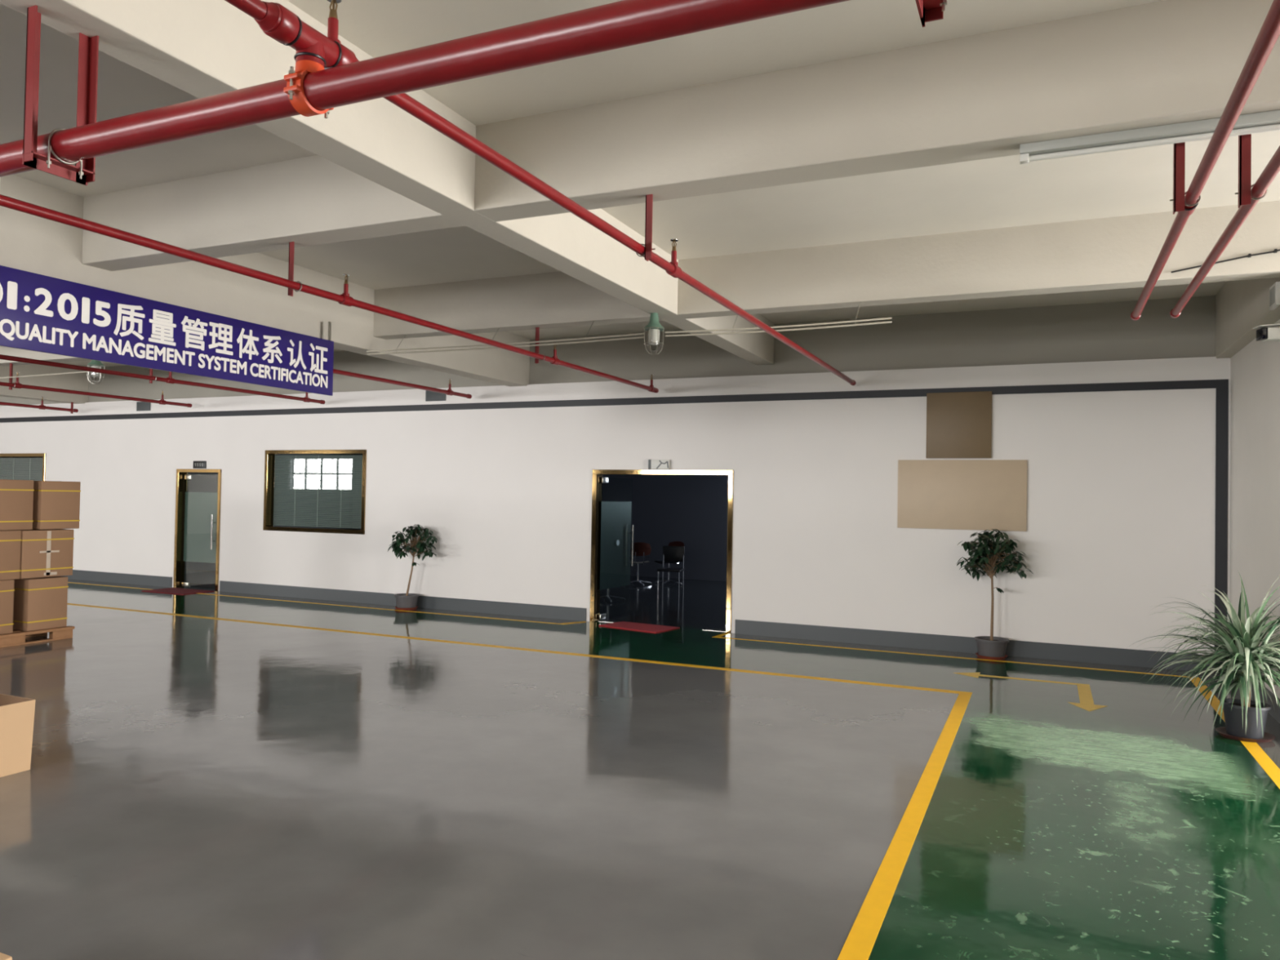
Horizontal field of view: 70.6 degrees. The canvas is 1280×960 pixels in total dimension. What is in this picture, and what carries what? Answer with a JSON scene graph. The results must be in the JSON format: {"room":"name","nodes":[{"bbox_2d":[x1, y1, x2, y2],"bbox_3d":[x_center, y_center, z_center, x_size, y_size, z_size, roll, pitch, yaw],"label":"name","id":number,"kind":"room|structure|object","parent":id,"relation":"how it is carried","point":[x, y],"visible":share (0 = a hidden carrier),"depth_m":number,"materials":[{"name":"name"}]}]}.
{"room":"factory floor","nodes":[
{"label":"factory floor","id":0,"kind":"room"},
{"bbox_2d":[0,457,13,478],"bbox_3d":[-24.983,-0.365,17.826,0.200,3.980,24.400,1,-1,24],"label":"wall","id":1,"kind":"structure","parent":0,"point":[0,457],"depth_m":28.56,"materials":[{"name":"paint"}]},
{"bbox_2d":[12,453,728,581],"bbox_3d":[-6.729,-0.017,19.226,31.950,3.980,6.860,1,-1,24],"label":"wall","id":2,"kind":"structure","parent":0,"point":[691,510],"depth_m":19.41,"materials":[{"name":"grey"}]},
{"bbox_2d":[0,295,1215,405],"bbox_3d":[-8.213,-1.761,16.134,31.750,0.660,0.200,1,-1,24],"label":"ceiling beam","id":3,"kind":"structure","parent":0,"point":[1095,331],"depth_m":11.07,"materials":[{"name":"paint"}]},
{"bbox_2d":[0,356,1231,654],"bbox_3d":[-8.273,0.227,16.043,31.750,3.320,0.200,1,-1,24],"label":"wall","id":4,"kind":"structure","parent":0,"point":[1121,485],"depth_m":11.54,"materials":[{"name":"white paint"}]},
{"bbox_2d":[0,453,45,480],"bbox_3d":[-12.442,0.128,17.877,2.260,1.300,0.159,1,-1,24],"label":"window","id":5,"kind":"structure","parent":4,"relation":"in","point":[42,461],"depth_m":17.78,"materials":[{"name":"grey glass"}]},
{"bbox_2d":[136,401,151,411],"bbox_3d":[-8.940,-1.329,16.270,0.360,0.165,0.017,1,-1,24],"label":"air vent","id":6,"kind":"object","parent":4,"relation":"in","point":[140,406],"visible":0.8,"depth_m":16.26,"materials":[{"name":"grey metal"}]},
{"bbox_2d":[173,468,221,591],"bbox_3d":[-7.635,0.852,15.707,1.080,2.080,0.179,1,-1,24],"label":"door","id":7,"kind":"structure","parent":4,"relation":"in","point":[197,514],"depth_m":15.80,"materials":[{"name":"glass"}]},
{"bbox_2d":[192,461,206,468],"bbox_3d":[-7.626,-0.264,15.642,0.300,0.130,0.024,1,-1,24],"label":"door sign","id":8,"kind":"object","parent":4,"relation":"attached to","point":[197,464],"visible":1,"depth_m":15.63,"materials":[{"name":"black plastic"}]},
{"bbox_2d":[262,449,366,534],"bbox_3d":[-5.242,0.179,14.637,2.130,1.330,0.159,1,-1,24],"label":"window","id":9,"kind":"structure","parent":4,"relation":"in","point":[269,494],"depth_m":14.69,"materials":[{"name":"grey glass"}]},
{"bbox_2d":[425,389,446,401],"bbox_3d":[-3.081,-1.274,13.634,0.370,0.165,0.017,1,-1,24],"label":"air vent","id":10,"kind":"object","parent":4,"relation":"in","point":[430,396],"visible":0.96,"depth_m":13.63,"materials":[{"name":"grey metal"}]},
{"bbox_2d":[0,379,1228,422],"bbox_3d":[-8.300,-1.145,15.979,31.730,0.090,0.025,1,-1,24],"label":"trim","id":11,"kind":"structure","parent":4,"relation":"attached to","point":[1204,384],"depth_m":11.92,"materials":[{"name":"grey paint"}]},
{"bbox_2d":[62,569,1214,672],"bbox_3d":[-8.403,1.794,15.944,31.620,0.180,0.030,1,-1,24],"label":"baseboard","id":12,"kind":"structure","parent":4,"relation":"attached to","point":[1088,654],"depth_m":11.34,"materials":[{"name":"grey paint"}]},
{"bbox_2d":[589,469,733,633],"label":"door","id":13,"kind":"structure","parent":4,"relation":"in","point":[611,552],"depth_m":12.57,"materials":[{"name":"gold metal"}]},
{"bbox_2d":[648,459,670,469],"bbox_3d":[0.257,-0.207,12.073,0.302,0.131,0.046,1,-1,24],"label":"door sign","id":14,"kind":"object","parent":13,"relation":"on","point":[652,464],"visible":1,"depth_m":12.05,"materials":[{"name":"white plastic"}]},
{"bbox_2d":[897,391,1026,531],"bbox_3d":[3.739,-0.224,10.522,1.420,1.600,0.042,1,-1,24],"label":"board","id":15,"kind":"object","parent":4,"relation":"attached to","point":[983,495],"visible":1,"depth_m":10.50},
{"bbox_2d":[1214,387,1228,673],"bbox_3d":[6.090,0.526,9.462,0.110,2.985,0.026,1,-1,24],"label":"trim","id":16,"kind":"structure","parent":4,"relation":"attached to","point":[1221,393],"depth_m":9.46,"materials":[{"name":"grey paint"}]},
{"bbox_2d":[0,570,1279,959],"bbox_3d":[-7.117,1.848,9.568,39.200,0.120,24.300,1,-1,24],"label":"floor","id":17,"kind":"structure","parent":0,"point":[193,788],"depth_m":5.24,"materials":[{"name":"grey concrete"}]},
{"bbox_2d":[0,952,12,959],"bbox_3d":[-2.266,1.595,2.631,0.535,0.301,0.515,1,-1,24],"label":"cardboard box","id":18,"kind":"object","parent":17,"relation":"on","point":[2,957],"visible":1,"depth_m":2.75,"materials":[{"name":"brown cardboard"}]},
{"bbox_2d":[0,693,35,777],"bbox_3d":[-4.088,1.504,5.358,0.530,0.520,0.644,1,-1,24],"label":"carton","id":19,"kind":"object","parent":17,"relation":"on","point":[16,713],"visible":1,"depth_m":5.46,"materials":[{"name":"cardboard"}]},
{"bbox_2d":[0,626,75,648],"bbox_3d":[-7.237,1.726,9.943,1.030,0.135,1.380,1,-1,24],"label":"pallet","id":20,"kind":"object","parent":17,"relation":"on","point":[17,637],"visible":0.56,"depth_m":9.99,"materials":[{"name":"brown wood"}]},
{"bbox_2d":[0,579,14,634],"bbox_3d":[-7.224,1.363,9.733,0.706,0.579,0.496,1,-1,24],"label":"cardboard box","id":21,"kind":"object","parent":20,"relation":"on","point":[6,586],"visible":1,"depth_m":9.75,"materials":[{"name":"orange cardboard"}]},
{"bbox_2d":[0,529,22,580],"bbox_3d":[-7.195,0.804,9.738,0.706,0.531,0.582,1,-1,24],"label":"cardboard box","id":22,"kind":"object","parent":21,"relation":"on","point":[10,540],"visible":0.96,"depth_m":9.76,"materials":[{"name":"orange cardboard"}]},
{"bbox_2d":[0,479,34,530],"bbox_3d":[-7.131,0.265,9.857,0.676,0.546,0.586,1,-1,24],"label":"cardboard box","id":23,"kind":"object","parent":22,"relation":"on","point":[16,496],"visible":1,"depth_m":9.82,"materials":[{"name":"orange cardboard"}]},
{"bbox_2d":[13,576,68,631],"bbox_3d":[-6.921,1.383,10.260,0.626,0.569,0.446,1,-1,24],"label":"cardboard box","id":24,"kind":"object","parent":20,"relation":"on","point":[39,603],"visible":0.77,"depth_m":10.06,"materials":[{"name":"orange cardboard"}]},
{"bbox_2d":[17,528,74,578],"bbox_3d":[-6.915,0.821,10.250,0.636,0.526,0.576,1,-1,24],"label":"cardboard box","id":25,"kind":"object","parent":24,"relation":"on","point":[45,553],"visible":0.84,"depth_m":10.10,"materials":[{"name":"orange cardboard"}]},
{"bbox_2d":[32,480,80,529],"bbox_3d":[-6.844,0.282,10.361,0.626,0.541,0.451,1,-1,24],"label":"cardboard box","id":26,"kind":"object","parent":25,"relation":"on","point":[56,504],"visible":0.67,"depth_m":10.18,"materials":[{"name":"orange cardboard"}]},
{"bbox_2d":[142,587,214,595],"bbox_3d":[-7.796,1.875,15.247,1.000,0.012,0.600,1,-1,24],"label":"door mat","id":27,"kind":"object","parent":17,"relation":"on","point":[168,590],"visible":1,"depth_m":15.19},
{"bbox_2d":[67,582,585,624],"bbox_3d":[-11.855,1.846,17.243,24.260,0.002,0.430,1,-1,24],"label":"floor marking","id":28,"kind":"object","parent":17,"relation":"on","point":[68,582],"depth_m":13.46,"materials":[{"name":"yellow paint"}]},
{"bbox_2d":[387,524,437,610],"bbox_3d":[-3.380,1.289,13.375,0.771,1.270,0.541,1,-1,24],"label":"potted tree","id":29,"kind":"object","parent":17,"relation":"on","point":[404,602],"visible":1,"depth_m":13.35,"materials":[{"name":"green plant"}]},
{"bbox_2d":[66,603,959,693],"bbox_3d":[-10.437,1.816,14.259,29.295,0.002,0.110,1,-1,24],"label":"floor marking","id":30,"kind":"object","parent":17,"relation":"on","point":[123,609],"depth_m":9.92,"materials":[{"name":"yellow paint"}]},
{"bbox_2d":[600,588,625,602],"bbox_3d":[-0.524,1.576,14.990,0.529,0.843,0.542,1,-1,17],"label":"office chair","id":31,"kind":"object","parent":17,"relation":"on","point":[607,595],"visible":0.14,"depth_m":14.98,"materials":[{"name":"black plastic"}]},
{"bbox_2d":[599,621,679,632],"bbox_3d":[-0.013,1.953,12.029,0.930,0.012,0.571,0,-1,35],"label":"door mat","id":32,"kind":"object","parent":17,"relation":"on","point":[622,624],"visible":1,"depth_m":11.97,"materials":[{"name":"red fabric"}]},
{"bbox_2d":[630,542,651,586],"bbox_3d":[-0.033,1.636,17.785,0.529,0.843,0.542,1,-1,7],"label":"office chair","id":33,"kind":"object","parent":17,"relation":"on","point":[640,548],"visible":0.84,"depth_m":17.57,"materials":[{"name":"grey"}]},
{"bbox_2d":[654,541,684,584],"bbox_3d":[0.585,1.652,18.021,0.542,0.843,0.529,2,-1,-33],"label":"office chair","id":34,"kind":"object","parent":17,"relation":"on","point":[674,543],"visible":0.62,"depth_m":18.05,"materials":[{"name":"black plastic"}]},
{"bbox_2d":[657,546,684,596],"bbox_3d":[0.550,1.612,16.003,0.420,0.860,0.430,1,-1,14],"label":"chair","id":35,"kind":"object","parent":17,"relation":"on","point":[670,553],"visible":1,"depth_m":16.16,"materials":[{"name":"black plastic"}]},
{"bbox_2d":[837,691,972,959],"bbox_3d":[-0.047,1.763,1.521,0.105,0.002,14.820,1,-1,24],"label":"floor marking","id":36,"kind":"object","parent":17,"relation":"on","point":[860,942],"depth_m":4.45,"materials":[{"name":"yellow paint"}]},
{"bbox_2d":[711,632,1187,677],"bbox_3d":[3.315,1.987,10.406,5.120,0.002,0.410,1,-1,24],"label":"floor marking","id":37,"kind":"object","parent":17,"relation":"on","point":[724,633],"depth_m":10.15,"materials":[{"name":"yellow paint"}]},
{"bbox_2d":[955,528,1032,660],"bbox_3d":[3.948,1.268,10.076,0.828,1.449,0.548,1,-1,24],"label":"potted tree","id":38,"kind":"object","parent":17,"relation":"on","point":[989,647],"visible":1,"depth_m":10.08,"materials":[{"name":"green plant"}]},
{"bbox_2d":[954,672,1106,711],"bbox_3d":[3.911,1.963,8.546,0.919,0.002,1.711,1,-1,-20],"label":"floor marking","id":39,"kind":"object","parent":17,"relation":"on","point":[1086,699],"depth_m":8.40,"materials":[{"name":"yellow paint"}]},
{"bbox_2d":[1128,569,1279,742],"bbox_3d":[4.372,1.286,6.917,1.142,1.311,1.556,1,-1,24],"label":"potted spiky plant","id":40,"kind":"object","parent":17,"relation":"on","point":[1245,718],"visible":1,"depth_m":6.74,"materials":[{"name":"green plant"}]},
{"bbox_2d":[1188,676,1279,789],"bbox_3d":[2.202,1.804,1.567,0.100,0.002,16.750,1,-1,24],"label":"floor marking","id":41,"kind":"object","parent":17,"relation":"on","point":[1259,754],"depth_m":6.41,"materials":[{"name":"yellow paint"}]},
{"bbox_2d":[0,0,1279,367],"bbox_3d":[-6.983,-2.262,9.781,39.200,0.150,24.400,1,-1,24],"label":"ceiling","id":42,"kind":"structure","parent":0,"point":[1002,192],"depth_m":5.97,"materials":[{"name":"paint"}]},
{"bbox_2d":[0,364,88,404],"bbox_3d":[-14.038,-1.986,9.217,0.300,0.690,17.200,1,-1,24],"label":"ceiling beam","id":43,"kind":"structure","parent":42,"relation":"attached to","point":[73,381],"depth_m":16.29,"materials":[{"name":"paint"}]},
{"bbox_2d":[70,401,74,413],"bbox_3d":[-10.520,-1.335,16.723,0.122,0.210,0.042,1,-1,24],"label":"hanger","id":44,"kind":"object","parent":43,"relation":"hanging from","point":[72,402],"visible":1,"depth_m":16.70,"materials":[{"name":"red metal"}]},
{"bbox_2d":[0,401,78,412],"bbox_3d":[-12.926,-1.433,11.335,0.066,0.066,12.000,1,-1,24],"label":"pipe","id":45,"kind":"object","parent":44,"relation":"hanging from","point":[1,402],"visible":1,"depth_m":16.07,"materials":[{"name":"red metal"}]},
{"bbox_2d":[38,397,45,409],"bbox_3d":[-10.730,-1.382,16.214,0.074,0.231,0.100,1,-1,24],"label":"sprinkler","id":46,"kind":"object","parent":45,"relation":"attached to","point":[42,406],"visible":1,"depth_m":16.20,"materials":[{"name":"red metal"}]},
{"bbox_2d":[0,174,529,386],"bbox_3d":[-5.256,-1.905,5.266,0.300,0.690,17.200,1,-1,24],"label":"ceiling beam","id":47,"kind":"structure","parent":42,"relation":"attached to","point":[28,242],"depth_m":8.41,"materials":[{"name":"paint"}]},
{"bbox_2d":[0,0,774,364],"bbox_3d":[-1.917,-1.953,3.765,0.240,0.531,17.200,1,-1,24],"label":"ceiling beam","id":48,"kind":"structure","parent":42,"relation":"attached to","point":[201,48],"depth_m":4.72,"materials":[{"name":"paint"}]},
{"bbox_2d":[22,4,98,185],"bbox_3d":[-2.137,-1.415,3.345,0.062,0.570,0.238,1,-1,24],"label":"bracket","id":49,"kind":"object","parent":48,"relation":"hanging from","point":[83,171],"visible":0.76,"depth_m":3.33,"materials":[{"name":"red metal"}]},
{"bbox_2d":[643,312,664,355],"bbox_3d":[0.132,-1.405,8.478,0.204,0.466,0.204,1,-1,24],"label":"lamp","id":50,"kind":"object","parent":48,"relation":"hanging from","point":[654,326],"visible":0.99,"depth_m":8.44,"materials":[{"name":"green metal"}]},
{"bbox_2d":[333,368,471,398],"bbox_3d":[-4.920,-1.359,7.705,0.066,0.066,11.950,1,-1,24],"label":"pipe","id":51,"kind":"object","parent":42,"relation":"hanging from","point":[335,371],"visible":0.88,"depth_m":11.62,"materials":[{"name":"red metal"}]},
{"bbox_2d":[446,378,453,395],"bbox_3d":[-2.674,-1.305,12.698,0.074,0.231,0.100,1,-1,24],"label":"sprinkler","id":52,"kind":"object","parent":51,"relation":"on","point":[451,392],"visible":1,"depth_m":12.68,"materials":[{"name":"red metal"}]},
{"bbox_2d":[0,200,1279,366],"bbox_3d":[-6.264,-1.885,11.630,39.000,0.530,0.220,1,-1,24],"label":"ceiling beam","id":53,"kind":"structure","parent":42,"relation":"attached to","point":[1117,252],"depth_m":7.73,"materials":[{"name":"paint"}]},
{"bbox_2d":[8,363,15,390],"bbox_3d":[-8.844,-1.460,12.737,0.122,0.370,0.042,1,-1,24],"label":"hanger","id":54,"kind":"object","parent":53,"relation":"hanging from","point":[11,371],"visible":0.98,"depth_m":12.73,"materials":[{"name":"red metal"}]},
{"bbox_2d":[0,382,191,407],"bbox_3d":[-10.066,-1.407,9.966,0.066,0.066,11.850,1,-1,24],"label":"pipe","id":55,"kind":"object","parent":54,"relation":"hanging from","point":[2,384],"visible":1,"depth_m":13.76,"materials":[{"name":"red metal"}]},
{"bbox_2d":[13,372,22,388],"bbox_3d":[-8.803,-1.412,12.771,0.074,0.231,0.100,1,-1,24],"label":"sprinkler","id":56,"kind":"object","parent":55,"relation":"attached to","point":[18,385],"visible":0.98,"depth_m":12.76,"materials":[{"name":"red metal"}]},
{"bbox_2d":[158,390,166,404],"bbox_3d":[-7.860,-1.356,14.868,0.074,0.231,0.100,1,-1,24],"label":"sprinkler","id":57,"kind":"object","parent":55,"relation":"on","point":[163,402],"visible":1,"depth_m":14.86,"materials":[{"name":"red metal"}]},
{"bbox_2d":[0,363,90,378],"bbox_3d":[-9.426,-1.536,12.859,5.030,0.277,0.161,1,-1,24],"label":"conduit","id":58,"kind":"object","parent":53,"relation":"hanging from","point":[0,363],"visible":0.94,"depth_m":12.12,"materials":[{"name":"beige"}]},
{"bbox_2d":[149,368,156,383],"bbox_3d":[-6.281,-1.435,11.660,0.122,0.370,0.042,1,-1,24],"label":"hanger","id":59,"kind":"object","parent":53,"relation":"hanging from","point":[150,370],"visible":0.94,"depth_m":11.65,"materials":[{"name":"red metal"}]},
{"bbox_2d":[0,354,324,404],"bbox_3d":[-7.496,-1.382,8.902,0.066,0.066,12.020,1,-1,24],"label":"pipe","id":60,"kind":"object","parent":59,"relation":"hanging from","point":[2,357],"visible":1,"depth_m":11.47,"materials":[{"name":"red metal"}]},
{"bbox_2d":[165,371,175,383],"bbox_3d":[-6.166,-1.382,11.858,0.074,0.231,0.100,1,-1,24],"label":"sprinkler","id":61,"kind":"object","parent":60,"relation":"on","point":[171,380],"visible":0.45,"depth_m":11.84,"materials":[{"name":"red metal"}]},
{"bbox_2d":[302,391,310,402],"bbox_3d":[-5.182,-1.324,14.046,0.074,0.231,0.100,1,-1,24],"label":"sprinkler","id":62,"kind":"object","parent":60,"relation":"on","point":[307,398],"visible":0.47,"depth_m":14.03,"materials":[{"name":"red metal"}]},
{"bbox_2d":[366,320,644,355],"bbox_3d":[-1.447,-1.470,9.280,3.320,0.260,0.160,1,-1,24],"label":"conduit","id":63,"kind":"object","parent":53,"relation":"hanging from","point":[627,335],"visible":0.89,"depth_m":9.10,"materials":[{"name":"beige"}]},
{"bbox_2d":[534,327,545,364],"bbox_3d":[-1.028,-1.386,9.296,0.122,0.370,0.042,1,-1,24],"label":"hanger","id":64,"kind":"object","parent":53,"relation":"hanging from","point":[537,329],"visible":0.74,"depth_m":9.29,"materials":[{"name":"red metal"}]},
{"bbox_2d":[665,302,891,336],"bbox_3d":[1.206,-1.446,8.086,2.060,0.260,0.160,1,-1,24],"label":"conduit","id":65,"kind":"object","parent":53,"relation":"hanging from","point":[882,318],"visible":0.94,"depth_m":7.96,"materials":[{"name":"beige"}]},
{"bbox_2d":[1171,248,1279,272],"bbox_3d":[4.380,-1.633,6.702,0.762,0.132,0.026,1,-1,24],"label":"cable","id":66,"kind":"object","parent":53,"relation":"attached to","point":[1275,251],"visible":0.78,"depth_m":6.68,"materials":[{"name":"black plastic"}]},
{"bbox_2d":[81,0,1279,271],"bbox_3d":[-7.619,-1.964,8.617,39.000,0.530,0.250,1,-1,24],"label":"ceiling beam","id":67,"kind":"structure","parent":42,"relation":"attached to","point":[985,95],"depth_m":4.72,"materials":[{"name":"paint"}]},
{"bbox_2d":[0,265,333,395],"bbox_3d":[-4.300,-1.308,6.728,0.034,0.755,5.580,1,-1,24],"label":"sign","id":68,"kind":"object","parent":67,"relation":"hanging from","point":[39,313],"visible":1,"depth_m":7.38,"materials":[{"name":"blue metal"}]},
{"bbox_2d":[288,241,302,296],"bbox_3d":[-2.389,-1.466,6.269,0.122,0.370,0.042,1,-1,24],"label":"hanger","id":69,"kind":"object","parent":67,"relation":"hanging from","point":[291,265],"visible":0.81,"depth_m":6.26,"materials":[{"name":"red metal"}]},
{"bbox_2d":[0,194,658,392],"bbox_3d":[-2.243,-1.333,6.539,0.066,0.066,12.020,1,-1,24],"label":"pipe","id":70,"kind":"object","parent":69,"relation":"hanging from","point":[5,201],"visible":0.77,"depth_m":5.85,"materials":[{"name":"red metal"}]},
{"bbox_2d":[337,273,354,306],"bbox_3d":[-2.176,-1.408,6.686,0.074,0.231,0.100,1,-1,24],"label":"sprinkler","id":71,"kind":"object","parent":70,"relation":"on","point":[348,300],"visible":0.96,"depth_m":6.67,"materials":[{"name":"red metal"}]},
{"bbox_2d":[550,344,559,364],"bbox_3d":[-0.897,-1.332,9.531,0.074,0.231,0.100,1,-1,24],"label":"sprinkler","id":72,"kind":"object","parent":70,"relation":"on","point":[557,362],"visible":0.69,"depth_m":9.52,"materials":[{"name":"red metal"}]},
{"bbox_2d":[648,374,655,392],"bbox_3d":[0.153,-1.271,11.865,0.074,0.231,0.100,1,-1,24],"label":"sprinkler","id":73,"kind":"object","parent":70,"relation":"on","point":[651,385],"visible":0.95,"depth_m":11.85,"materials":[{"name":"red metal"}]},
{"bbox_2d":[635,194,655,261],"bbox_3d":[0.034,-1.443,5.179,0.122,0.370,0.042,1,-1,24],"label":"hanger","id":74,"kind":"object","parent":67,"relation":"hanging from","point":[649,198],"visible":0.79,"depth_m":5.15,"materials":[{"name":"red metal"}]},
{"bbox_2d":[224,0,856,385],"bbox_3d":[0.389,-1.296,6.029,0.066,0.066,10.650,1,-1,24],"label":"pipe","id":75,"kind":"object","parent":74,"relation":"hanging from","point":[256,9],"visible":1,"depth_m":4.12,"materials":[{"name":"red metal"}]},
{"bbox_2d":[327,0,342,43],"bbox_3d":[-1.000,-1.456,2.939,0.074,0.231,0.100,1,-1,24],"label":"sprinkler","id":76,"kind":"object","parent":75,"relation":"attached to","point":[332,22],"visible":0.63,"depth_m":2.93,"materials":[{"name":"red metal"}]},
{"bbox_2d":[666,239,681,278],"bbox_3d":[0.212,-1.385,5.634,0.074,0.231,0.100,1,-1,24],"label":"sprinkler","id":77,"kind":"object","parent":75,"relation":"on","point":[677,273],"visible":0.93,"depth_m":5.62,"materials":[{"name":"red metal"}]},
{"bbox_2d":[1019,110,1279,164],"bbox_3d":[2.406,-1.567,4.109,1.250,0.078,0.070,1,-1,24],"label":"tube light","id":78,"kind":"object","parent":67,"relation":"attached to","point":[1269,121],"visible":1,"depth_m":4.13,"materials":[{"name":"grey plastic"}]},
{"bbox_2d":[1019,153,1029,164],"bbox_3d":[1.857,-1.552,4.362,0.040,0.038,0.048,1,-1,24],"label":"socket","id":79,"kind":"object","parent":78,"relation":"attached to","point":[1024,157],"depth_m":4.34,"materials":[{"name":"white plastic"}]},
{"bbox_2d":[1169,142,1200,213],"bbox_3d":[2.510,-1.418,4.158,0.122,0.370,0.042,1,-1,24],"label":"hanger","id":80,"kind":"object","parent":67,"relation":"hanging from","point":[1179,148],"visible":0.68,"depth_m":4.15,"materials":[{"name":"red metal"}]},
{"bbox_2d":[1130,0,1279,320],"bbox_3d":[2.300,-1.307,3.634,0.066,0.066,6.850,1,-1,24],"label":"pipe","id":81,"kind":"object","parent":80,"relation":"hanging from","point":[1268,34],"visible":1,"depth_m":3.32,"materials":[{"name":"red metal"}]},
{"bbox_2d":[1177,195,1198,216],"bbox_3d":[2.577,-1.290,4.250,0.075,0.075,0.109,1,-1,24],"label":"clamp","id":82,"kind":"object","parent":81,"relation":"attached to","point":[1188,211],"visible":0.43,"depth_m":4.24,"materials":[{"name":"red metal"}]},
{"bbox_2d":[1235,133,1267,208],"bbox_3d":[2.743,-1.416,4.053,0.122,0.370,0.042,1,-1,24],"label":"hanger","id":83,"kind":"object","parent":67,"relation":"hanging from","point":[1244,140],"visible":0.75,"depth_m":4.04,"materials":[{"name":"red metal"}]},
{"bbox_2d":[1169,145,1279,318],"bbox_3d":[2.532,-1.304,3.530,0.066,0.066,6.850,1,-1,24],"label":"pipe","id":84,"kind":"object","parent":83,"relation":"hanging from","point":[1272,169],"visible":1,"depth_m":4.55,"materials":[{"name":"red metal"}]},
{"bbox_2d":[915,0,946,26],"bbox_3d":[0.676,-1.649,2.087,0.062,1.090,0.238,1,-1,24],"label":"bracket","id":85,"kind":"object","parent":42,"relation":"hanging from","point":[929,11],"visible":1,"depth_m":2.17,"materials":[{"name":"red metal"}]},
{"bbox_2d":[0,0,849,177],"bbox_3d":[-0.578,-1.216,2.639,6.560,0.124,0.124,1,-1,24],"label":"pipe","id":86,"kind":"object","parent":85,"relation":"hanging from","point":[624,23],"visible":1,"depth_m":2.62,"materials":[{"name":"red metal"}]},
{"bbox_2d":[283,59,333,118],"bbox_3d":[-1.042,-1.235,2.849,0.104,0.161,0.168,1,-1,24],"label":"clamp","id":87,"kind":"object","parent":86,"relation":"attached to","point":[294,89],"visible":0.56,"depth_m":2.80,"materials":[{"name":"orange metal"}]},
{"bbox_2d":[254,0,359,69],"bbox_3d":[-1.036,-1.367,2.860,0.098,0.124,0.420,1,-1,24],"label":"pipe tee","id":88,"kind":"object","parent":87,"relation":"attached to","point":[279,23],"visible":0.77,"depth_m":2.79,"materials":[{"name":"red metal"}]},
{"bbox_2d":[294,59,324,73],"bbox_3d":[-1.042,-1.290,2.850,0.104,0.050,0.104,1,-1,24],"label":"outlet","id":89,"kind":"object","parent":87,"relation":"attached to","point":[304,66],"depth_m":2.81,"materials":[{"name":"orange metal"}]},
{"bbox_2d":[1215,277,1279,358],"bbox_3d":[5.491,-1.663,8.049,0.140,0.691,3.300,1,-1,24],"label":"ceiling beam","id":90,"kind":"structure","parent":42,"relation":"attached to","point":[1242,306],"depth_m":8.41,"materials":[{"name":"paint"}]},
{"bbox_2d":[1269,281,1279,310],"bbox_3d":[4.929,-1.428,7.012,0.034,0.180,0.220,1,-1,24],"label":"junction box","id":91,"kind":"object","parent":90,"relation":"attached to","point":[1274,291],"visible":1,"depth_m":6.95,"materials":[{"name":"white plastic"}]},
{"bbox_3d":[-9.180,-2.021,7.034,0.250,0.531,17.200,1,-1,24],"label":"ceiling beam","id":92,"kind":"structure","parent":42,"relation":"attached to","visible":0},
{"bbox_2d":[87,360,105,384],"bbox_3d":[-7.053,-1.472,11.711,0.204,0.466,0.204,1,-1,24],"label":"lamp","id":93,"kind":"object","parent":92,"relation":"hanging from","point":[95,364],"visible":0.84,"depth_m":11.67,"materials":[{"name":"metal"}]},
{"bbox_2d":[1229,319,1279,698],"bbox_3d":[8.881,0.025,6.639,7.250,3.980,3.290,1,-1,24],"label":"wall","id":94,"kind":"structure","parent":0,"point":[1255,370],"depth_m":8.27,"materials":[{"name":"paint"}]},
{"bbox_2d":[1226,656,1279,723],"bbox_3d":[5.497,1.891,8.002,0.030,0.180,3.090,1,-1,24],"label":"baseboard","id":95,"kind":"structure","parent":94,"relation":"attached to","point":[1275,714],"depth_m":7.55,"materials":[{"name":"grey paint"}]},
{"bbox_2d":[1253,323,1279,341],"bbox_3d":[4.912,-1.101,6.955,0.300,0.212,0.120,1,-1,10],"label":"security camera","id":96,"kind":"object","parent":94,"relation":"attached to","point":[1269,332],"visible":1,"depth_m":6.92,"materials":[{"name":"white plastic"}]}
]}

